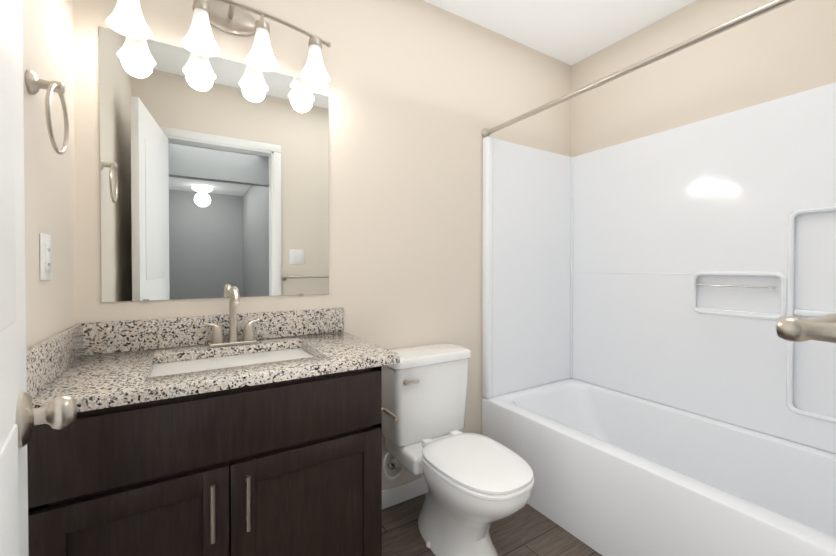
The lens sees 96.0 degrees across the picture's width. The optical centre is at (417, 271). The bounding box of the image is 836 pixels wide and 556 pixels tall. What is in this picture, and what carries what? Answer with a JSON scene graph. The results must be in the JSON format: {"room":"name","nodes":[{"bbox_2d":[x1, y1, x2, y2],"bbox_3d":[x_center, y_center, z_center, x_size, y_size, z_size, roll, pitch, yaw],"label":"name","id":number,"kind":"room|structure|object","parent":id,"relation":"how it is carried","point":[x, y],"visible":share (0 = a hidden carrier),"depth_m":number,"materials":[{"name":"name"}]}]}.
{"room":"bathroom","nodes":[
{"label":"bathroom","id":0,"kind":"room"},
{"bbox_2d":[22,0,75,348],"bbox_3d":[-0.720,-0.101,0.481,0.115,2.490,1.639,0,1,-32],"label":"wall","id":1,"kind":"structure","parent":0,"point":[49,183],"depth_m":0.98,"materials":[{"name":"beige paint"}]},
{"bbox_2d":[0,0,77,555],"bbox_3d":[-0.384,0.129,0.276,0.169,2.020,0.699,0,1,-32],"label":"door","id":2,"kind":"structure","parent":1,"relation":"in","point":[21,417],"depth_m":0.47,"materials":[{"name":"white"}]},
{"bbox_2d":[40,233,51,280],"bbox_3d":[-0.932,-0.036,0.944,0.009,0.116,0.072,0,1,-32],"label":"electrical outlet","id":3,"kind":"object","parent":1,"relation":"attached to","point":[45,259],"visible":1,"depth_m":0.93,"materials":[{"name":"white plastic"}]},
{"bbox_2d":[25,69,68,154],"bbox_3d":[-0.862,-0.368,0.875,0.060,0.182,0.159,0,1,-32],"label":"towel ring","id":4,"kind":"object","parent":1,"relation":"attached to","point":[35,84],"visible":1,"depth_m":0.86,"materials":[{"name":"silver metal"}]},
{"bbox_2d":[73,0,570,490],"bbox_3d":[-0.071,-0.116,1.911,2.722,2.490,0.115,0,1,-32],"label":"wall","id":5,"kind":"structure","parent":0,"point":[422,94],"depth_m":1.81,"materials":[{"name":"beige paint"}]},
{"bbox_2d":[99,26,328,302],"bbox_3d":[-0.717,-0.350,1.438,0.770,0.909,0.008,0,1,-32],"label":"mirror","id":6,"kind":"object","parent":5,"relation":"attached to","point":[214,176],"visible":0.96,"depth_m":1.40,"materials":[{"name":"clear glass"}]},
{"bbox_2d":[106,0,330,84],"bbox_3d":[-0.674,-0.893,1.365,0.715,0.245,0.166,0,1,-32],"label":"sconce","id":7,"kind":"object","parent":5,"relation":"attached to","point":[126,17],"visible":1,"depth_m":1.37,"materials":[{"name":"white glass"}]},
{"bbox_2d":[382,476,427,508],"bbox_3d":[-0.014,1.087,1.885,0.867,0.085,0.012,0,1,-32],"label":"baseboard","id":8,"kind":"structure","parent":5,"relation":"attached to","point":[397,494],"depth_m":1.83,"materials":[{"name":"white wood"}]},
{"bbox_2d":[482,0,794,137],"bbox_3d":[0.779,-0.766,1.465,0.060,0.060,1.522,0,1,-32],"label":"shower rod","id":9,"kind":"object","parent":5,"relation":"attached to","point":[737,21],"visible":0.9,"depth_m":1.34,"materials":[{"name":"silver metal"}]},
{"bbox_2d":[382,493,601,555],"bbox_3d":[1.573,1.208,-0.770,2.822,0.100,6.500,0,1,-32],"label":"floor","id":10,"kind":"structure","parent":0,"point":[527,530],"depth_m":1.61,"materials":[{"name":"wood"}]},
{"bbox_2d":[26,286,399,555],"bbox_3d":[-0.568,0.596,1.208,0.896,1.082,0.568,0,1,-32],"label":"bathroom vanity","id":11,"kind":"object","parent":10,"relation":"on","point":[232,433],"visible":1,"depth_m":1.00,"materials":[{"name":"brown wood"}]},
{"bbox_2d":[382,408,398,420],"bbox_3d":[-0.129,0.495,1.300,0.073,0.047,0.124,0,1,-32],"label":"toilet paper holder","id":12,"kind":"object","parent":11,"relation":"attached to","point":[390,414],"visible":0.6,"depth_m":1.29,"materials":[{"name":"silver metal"}]},
{"bbox_2d":[382,343,533,555],"bbox_3d":[0.161,0.753,1.576,0.428,0.758,0.714,0,1,-32],"label":"toilet","id":13,"kind":"object","parent":10,"relation":"on","point":[478,485],"visible":0.94,"depth_m":1.56,"materials":[{"name":"white ceramic"}]},
{"bbox_2d":[482,378,835,555],"bbox_3d":[1.086,0.921,1.673,0.781,0.420,1.520,0,1,-32],"label":"bathtub","id":14,"kind":"object","parent":10,"relation":"on","point":[616,473],"visible":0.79,"depth_m":1.57,"materials":[{"name":"white plastic"}]},
{"bbox_2d":[482,82,835,452],"bbox_3d":[1.086,-0.014,1.663,0.781,1.448,1.520,0,1,-32],"label":"tub surround","id":15,"kind":"object","parent":14,"relation":"on","point":[686,267],"visible":0.92,"depth_m":1.93,"materials":[{"name":"white plastic"}]},
{"bbox_2d":[423,0,695,65],"bbox_3d":[1.573,-1.382,-0.798,2.822,0.100,6.500,0,1,-32],"label":"ceiling","id":16,"kind":"structure","parent":0,"point":[571,32],"depth_m":2.04,"materials":[{"name":"white paint"}]},
{"bbox_2d":[571,0,835,156],"bbox_3d":[1.499,-0.116,1.849,0.115,2.490,1.639,0,1,-32],"label":"wall","id":17,"kind":"structure","parent":0,"point":[785,50],"depth_m":1.88,"materials":[{"name":"beige paint"}]},
{"bbox_3d":[0.789,-0.101,0.516,2.492,2.490,0.115,0,1,-32],"label":"wall","id":18,"kind":"structure","parent":0,"visible":0},
{"bbox_2d":[775,313,835,342],"bbox_3d":[0.760,0.073,0.621,0.662,0.051,0.090,0,1,-32],"label":"towel bar","id":19,"kind":"object","parent":18,"relation":"attached to","point":[801,329],"visible":1,"depth_m":0.47,"materials":[{"name":"silver metal"}]}
]}

